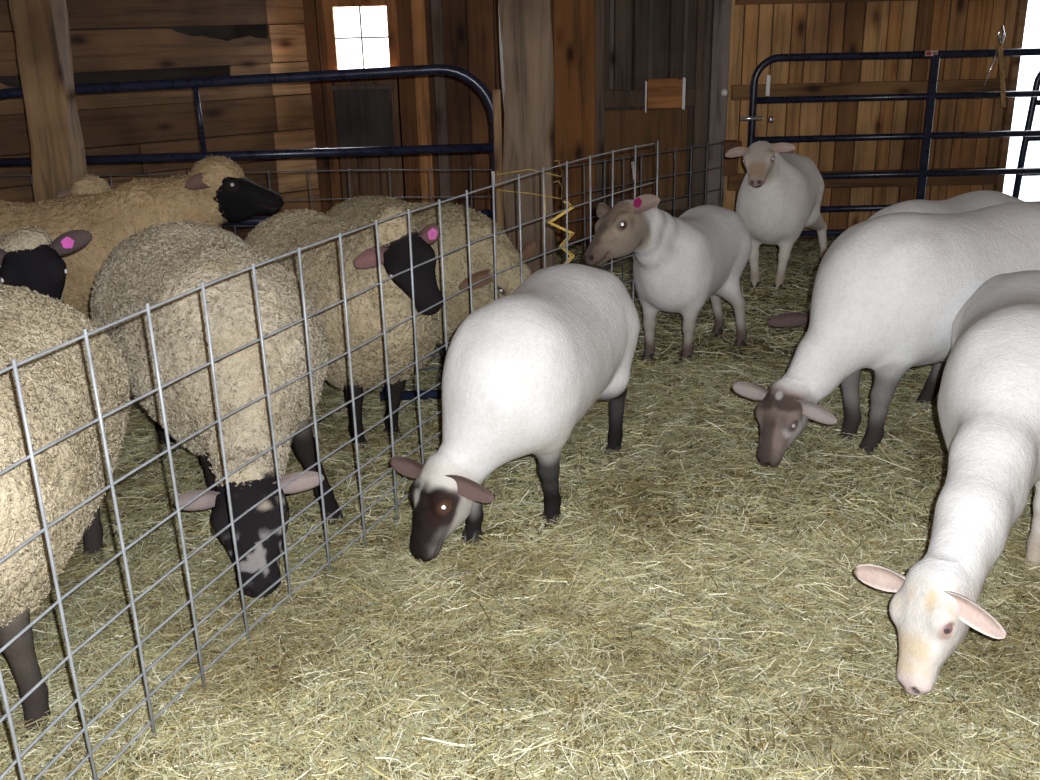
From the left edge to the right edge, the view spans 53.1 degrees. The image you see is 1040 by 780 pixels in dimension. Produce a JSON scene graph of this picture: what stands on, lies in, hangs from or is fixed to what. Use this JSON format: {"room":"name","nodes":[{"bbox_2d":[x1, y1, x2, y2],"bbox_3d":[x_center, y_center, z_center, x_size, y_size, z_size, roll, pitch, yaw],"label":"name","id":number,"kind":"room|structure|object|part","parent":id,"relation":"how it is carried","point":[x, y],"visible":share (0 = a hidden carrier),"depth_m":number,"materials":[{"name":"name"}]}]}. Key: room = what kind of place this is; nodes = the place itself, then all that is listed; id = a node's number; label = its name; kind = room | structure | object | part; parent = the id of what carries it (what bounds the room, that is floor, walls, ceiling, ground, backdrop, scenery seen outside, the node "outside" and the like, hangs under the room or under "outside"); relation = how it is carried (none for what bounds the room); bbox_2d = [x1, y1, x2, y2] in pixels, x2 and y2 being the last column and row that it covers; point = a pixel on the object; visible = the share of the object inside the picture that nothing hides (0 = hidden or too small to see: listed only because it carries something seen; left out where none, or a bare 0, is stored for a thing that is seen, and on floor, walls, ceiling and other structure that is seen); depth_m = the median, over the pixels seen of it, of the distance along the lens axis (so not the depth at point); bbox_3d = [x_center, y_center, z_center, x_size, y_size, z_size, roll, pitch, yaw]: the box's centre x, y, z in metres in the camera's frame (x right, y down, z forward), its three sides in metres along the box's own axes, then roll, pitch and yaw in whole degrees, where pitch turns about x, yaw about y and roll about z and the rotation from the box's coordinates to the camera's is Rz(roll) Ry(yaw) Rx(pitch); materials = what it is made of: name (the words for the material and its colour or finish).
{"room":"farm building","nodes":[
{"label":"farm building","id":0,"kind":"room"},
{"bbox_2d":[0,0,320,240],"bbox_3d":[-3.265,-2.081,6.433,4.400,3.146,0.110,-16,24,-34],"label":"wall","id":1,"kind":"structure","parent":0,"point":[112,40],"depth_m":7.12,"materials":[{"name":"brown wood"}]},
{"bbox_2d":[285,0,692,232],"bbox_3d":[-0.343,-2.590,7.554,3.600,3.110,0.135,-1,20,0],"label":"wall","id":2,"kind":"structure","parent":0,"point":[412,97],"depth_m":7.72,"materials":[{"name":"brown wood"}]},
{"bbox_2d":[330,84,393,147],"bbox_3d":[-1.160,-2.015,7.730,0.460,0.488,0.050,-1,20,0],"label":"panel","id":3,"kind":"object","parent":2,"relation":"attached to","point":[363,113],"depth_m":7.72,"materials":[{"name":"wood"}]},
{"bbox_2d":[321,0,405,78],"bbox_3d":[-1.148,-2.549,7.538,0.600,0.570,0.110,-1,20,0],"label":"window","id":4,"kind":"structure","parent":2,"relation":"in","point":[328,6],"depth_m":7.52,"materials":[{"name":"wood"}]},
{"bbox_2d":[553,0,595,240],"bbox_3d":[0.389,-2.516,7.462,0.300,3.100,0.090,-1,20,0],"label":"wooden post","id":5,"kind":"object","parent":2,"relation":"attached to","point":[574,21],"depth_m":7.58,"materials":[{"name":"brown wood"}]},
{"bbox_2d":[595,0,704,223],"bbox_3d":[0.945,-2.058,7.629,0.800,2.100,0.066,-1,20,0],"label":"door","id":6,"kind":"structure","parent":2,"relation":"in","point":[614,129],"depth_m":7.58,"materials":[{"name":"brown wood"}]},
{"bbox_2d":[631,162,634,179],"bbox_3d":[0.847,-1.629,7.758,0.034,0.140,0.044,-1,20,0],"label":"hook","id":7,"kind":"object","parent":6,"relation":"attached to","point":[632,163],"visible":0.61,"depth_m":7.75,"materials":[{"name":"metal"}]},
{"bbox_2d":[644,78,685,112],"bbox_3d":[1.042,-2.137,7.523,0.289,0.235,0.136,-1,20,0],"label":"wooden box","id":8,"kind":"object","parent":6,"relation":"attached to","point":[670,92],"visible":1,"depth_m":7.46,"materials":[{"name":"brown wood"}]},
{"bbox_2d":[0,236,1039,779],"bbox_3d":[0.112,0.499,3.422,11.400,0.037,10.500,-1,20,0],"label":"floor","id":9,"kind":"structure","parent":0,"point":[809,239],"depth_m":3.20,"materials":[{"name":"beige plant"}]},
{"bbox_2d":[9,0,87,202],"bbox_3d":[-2.428,-1.708,5.337,0.364,3.050,0.214,-1,20,0],"label":"post","id":10,"kind":"object","parent":9,"relation":"on","point":[41,27],"visible":0.5,"depth_m":5.33,"materials":[{"name":"brown wood"}]},
{"bbox_2d":[0,167,492,234],"bbox_3d":[-1.733,-0.877,6.167,3.188,0.832,0.023,0,20,3],"label":"fence panel","id":11,"kind":"object","parent":9,"relation":"on","point":[429,169],"visible":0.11,"depth_m":6.02,"materials":[{"name":"grey metal"}]},
{"bbox_2d":[0,237,1039,779],"bbox_3d":[0.542,-0.038,4.739,9.387,0.098,6.311,-1,20,0],"label":"hay","id":12,"kind":"object","parent":9,"relation":"on","point":[576,552],"visible":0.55,"depth_m":2.90},
{"bbox_2d":[0,226,91,302],"bbox_3d":[-2.168,-0.247,4.222,1.612,0.965,0.624,17,27,42],"label":"sheep","id":13,"kind":"object","parent":12,"relation":"on","point":[29,258],"visible":0.41,"depth_m":3.66},
{"bbox_2d":[0,285,130,740],"bbox_3d":[-1.495,0.307,2.663,0.826,0.952,1.628,-5,20,-9],"label":"sheep","id":14,"kind":"object","parent":12,"relation":"on","point":[56,385],"visible":0.91,"depth_m":2.53},
{"bbox_2d":[56,174,117,197],"bbox_3d":[-2.583,-0.725,5.628,1.130,0.917,0.550,2,20,10],"label":"sheep","id":15,"kind":"object","parent":12,"relation":"on","point":[83,184],"visible":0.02,"depth_m":5.23},
{"bbox_2d":[0,155,283,319],"bbox_3d":[-2.041,-0.599,5.065,1.878,1.048,0.609,0,20,3],"label":"sheep","id":16,"kind":"object","parent":12,"relation":"on","point":[217,190],"visible":0.49,"depth_m":4.84},
{"bbox_2d":[90,219,343,598],"bbox_3d":[-1.041,-0.060,3.674,0.722,0.937,1.719,-12,23,-28],"label":"sheep","id":17,"kind":"object","parent":12,"relation":"on","point":[158,263],"visible":0.86,"depth_m":3.27},
{"bbox_2d":[0,141,658,779],"bbox_3d":[-0.258,-0.089,3.553,0.212,1.052,4.059,8,22,24],"label":"fence panel","id":18,"kind":"object","parent":12,"relation":"on","point":[85,335],"visible":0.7,"depth_m":2.69,"materials":[{"name":"grey metal"}]},
{"bbox_2d":[547,200,574,263],"bbox_3d":[0.180,-0.635,4.568,0.121,0.397,0.032,-1,20,0],"label":"twine","id":19,"kind":"object","parent":18,"relation":"hanging from","point":[564,201],"visible":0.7,"depth_m":4.53,"materials":[{"name":"yellow fabric"}]},
{"bbox_2d":[244,206,442,453],"bbox_3d":[-0.718,-0.339,4.319,0.624,1.005,1.466,-16,24,-34],"label":"sheep","id":20,"kind":"object","parent":12,"relation":"on","point":[282,233],"visible":0.64,"depth_m":3.92},
{"bbox_2d":[380,343,441,400],"bbox_3d":[-0.303,-0.113,4.984,0.640,0.044,0.822,-1,20,0],"label":"frame","id":21,"kind":"object","parent":12,"relation":"on","point":[433,394],"visible":0.14,"depth_m":4.60,"materials":[{"name":"blue paint"}]},
{"bbox_3d":[-0.303,-0.105,4.976,0.600,0.012,0.010,-1,20,0],"label":"rod","id":22,"kind":"part","parent":21,"relation":"part of","materials":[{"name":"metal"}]},
{"bbox_2d":[326,195,536,377],"bbox_3d":[-0.457,-0.466,4.866,1.418,0.860,0.619,17,27,41],"label":"sheep","id":23,"kind":"object","parent":12,"relation":"on","point":[356,210],"visible":0.38,"depth_m":4.46},
{"bbox_2d":[390,264,639,562],"bbox_3d":[0.009,0.015,3.601,0.615,0.791,1.259,6,21,20],"label":"sheep","id":24,"kind":"object","parent":12,"relation":"on","point":[520,371],"visible":0.99,"depth_m":3.21},
{"bbox_2d":[562,140,724,282],"bbox_3d":[0.816,-1.072,6.535,1.560,0.832,0.030,-19,26,-40],"label":"fence panel","id":25,"kind":"object","parent":12,"relation":"on","point":[723,141],"visible":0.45,"depth_m":6.41,"materials":[{"name":"grey metal"}]},
{"bbox_2d":[583,194,751,364],"bbox_3d":[0.771,-0.582,5.038,0.546,0.898,1.428,9,22,26],"label":"sheep","id":26,"kind":"object","parent":12,"relation":"on","point":[693,257],"visible":0.99,"depth_m":4.85},
{"bbox_2d":[725,141,827,291],"bbox_3d":[1.608,-1.122,6.445,0.540,0.925,1.324,6,21,20],"label":"sheep","id":27,"kind":"object","parent":12,"relation":"on","point":[780,195],"visible":0.94,"depth_m":6.12},
{"bbox_2d":[732,202,1039,466],"bbox_3d":[1.569,-0.250,4.066,1.589,0.913,0.604,-9,21,-20],"label":"sheep","id":28,"kind":"object","parent":12,"relation":"on","point":[889,291],"visible":0.9,"depth_m":3.77},
{"bbox_2d":[740,48,1039,235],"bbox_3d":[3.054,-1.718,7.260,3.060,1.257,0.075,-1,20,0],"label":"gate","id":29,"kind":"object","parent":12,"relation":"on","point":[931,95],"visible":0.75,"depth_m":7.17,"materials":[{"name":"black metal"}]},
{"bbox_3d":[3.100,-1.153,7.477,2.945,0.044,0.042,-1,20,0],"label":"rail","id":30,"kind":"part","parent":29,"relation":"part of","materials":[{"name":"black metal"}]},
{"bbox_3d":[3.086,-1.724,7.272,2.995,1.255,0.050,-1,20,0],"label":"frame","id":31,"kind":"part","parent":29,"relation":"part of","materials":[{"name":"blue paint"}]},
{"bbox_3d":[3.085,-1.778,7.252,2.945,0.044,0.042,-1,20,0],"label":"rail","id":32,"kind":"part","parent":29,"relation":"part of","materials":[{"name":"blue paint"}]},
{"bbox_3d":[3.079,-2.029,7.162,2.945,0.044,0.042,-1,20,0],"label":"rail","id":33,"kind":"part","parent":29,"relation":"part of","materials":[{"name":"black metal"}]},
{"bbox_3d":[3.096,-1.312,7.420,2.945,0.044,0.042,-1,20,0],"label":"rail","id":34,"kind":"part","parent":29,"relation":"part of","materials":[{"name":"black metal"}]},
{"bbox_3d":[3.091,-1.534,7.340,2.945,0.044,0.042,-1,20,0],"label":"rail","id":35,"kind":"part","parent":29,"relation":"part of","materials":[{"name":"black metal"}]},
{"bbox_2d":[983,25,1005,107],"bbox_3d":[3.244,-2.192,7.057,0.175,0.542,0.035,-1,20,0],"label":"lead rope","id":36,"kind":"object","parent":29,"relation":"hanging from","point":[1000,48],"visible":1,"depth_m":7.05,"materials":[{"name":"fabric"}]},
{"bbox_2d":[768,190,1024,375],"bbox_3d":[1.886,-0.508,4.917,1.466,0.799,0.533,-14,23,-31],"label":"sheep","id":37,"kind":"object","parent":12,"relation":"on","point":[974,200],"visible":0.12,"depth_m":4.78},
{"bbox_2d":[854,270,1039,695],"bbox_3d":[1.438,0.154,3.110,0.510,0.799,1.783,10,23,29],"label":"sheep","id":38,"kind":"object","parent":12,"relation":"on","point":[988,402],"visible":1,"depth_m":2.71},
{"bbox_2d":[498,0,555,273],"bbox_3d":[0.034,-1.874,5.628,0.294,3.050,0.274,-1,20,0],"label":"post","id":39,"kind":"object","parent":9,"relation":"on","point":[525,27],"visible":0.73,"depth_m":5.64,"materials":[{"name":"brown wood"}]},
{"bbox_2d":[0,64,495,225],"bbox_3d":[-1.676,-1.141,5.877,3.159,1.281,0.064,-1,20,0],"label":"gate","id":40,"kind":"object","parent":39,"relation":"attached to","point":[433,69],"visible":0.57,"depth_m":5.70,"materials":[{"name":"black metal"}]},
{"bbox_3d":[-1.683,-1.309,5.816,3.100,0.068,0.046,-1,20,0],"label":"rail","id":41,"kind":"part","parent":40,"relation":"part of","materials":[{"name":"black metal"}]},
{"bbox_3d":[-1.674,-0.961,5.942,3.100,0.068,0.046,-1,20,0],"label":"rail","id":42,"kind":"part","parent":40,"relation":"part of","materials":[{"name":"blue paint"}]},
{"bbox_2d":[492,89,504,229],"bbox_3d":[-0.114,-1.042,5.852,0.045,1.250,0.050,-1,20,0],"label":"batten","id":43,"kind":"object","parent":39,"relation":"attached to","point":[496,93],"visible":0.58,"depth_m":5.74,"materials":[{"name":"brown wood"}]},
{"bbox_2d":[496,160,561,243],"bbox_3d":[0.054,-1.071,5.904,0.376,0.413,0.362,-1,20,0],"label":"twine","id":44,"kind":"object","parent":39,"relation":"attached to","point":[556,160],"visible":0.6,"depth_m":5.74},
{"bbox_2d":[1012,71,1039,198],"bbox_3d":[4.242,-1.794,7.522,1.278,1.165,0.048,-1,20,0],"label":"gate","id":45,"kind":"object","parent":9,"relation":"on","point":[1034,101],"visible":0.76,"depth_m":7.49,"materials":[{"name":"blue paint"}]},
{"bbox_3d":[4.262,-1.595,7.594,1.200,0.040,0.038,-1,20,0],"label":"rail","id":46,"kind":"part","parent":45,"relation":"part of","materials":[{"name":"black metal"}]},
{"bbox_3d":[4.257,-1.830,7.509,1.200,0.040,0.038,-1,20,0],"label":"rail","id":47,"kind":"part","parent":45,"relation":"part of","materials":[{"name":"black metal"}]},
{"bbox_2d":[723,0,1017,236],"bbox_3d":[3.514,-2.626,7.408,4.046,3.100,0.060,-1,20,0],"label":"wall","id":48,"kind":"structure","parent":0,"point":[759,32],"depth_m":7.51,"materials":[{"name":"brown wood"}]},
{"bbox_2d":[698,0,731,206],"bbox_3d":[1.402,-2.527,7.425,0.178,3.100,0.120,-1,20,0],"label":"wooden post","id":49,"kind":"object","parent":48,"relation":"attached to","point":[717,21],"depth_m":7.53,"materials":[{"name":"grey wood"}]},
{"bbox_2d":[721,89,727,95],"bbox_3d":[1.468,-2.140,7.481,0.051,0.052,0.068,-1,20,0],"label":"handle","id":50,"kind":"object","parent":48,"relation":"attached to","point":[724,92],"visible":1,"depth_m":7.46,"materials":[{"name":"metal"}]},
{"bbox_2d":[723,140,741,175],"bbox_3d":[1.549,-1.691,7.603,0.130,0.260,0.104,-1,20,0],"label":"bracket","id":51,"kind":"object","parent":48,"relation":"attached to","point":[729,163],"visible":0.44,"depth_m":7.63,"materials":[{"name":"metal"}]},
{"bbox_2d":[727,0,1027,192],"bbox_3d":[2.547,-2.320,7.451,2.045,2.500,0.070,-1,20,0],"label":"trim","id":52,"kind":"structure","parent":48,"relation":"attached to","point":[738,92],"depth_m":7.49,"materials":[{"name":"brown wood"}]},
{"label":"outside","id":53,"kind":"structure","parent":0,"visible":0},
{"bbox_2d":[1003,71,1039,200],"bbox_3d":[1.888,-4.594,17.707,40.000,0.100,20.000,-1,20,0],"label":"ground","id":54,"kind":"structure","parent":53,"point":[1030,185],"depth_m":12.72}
]}

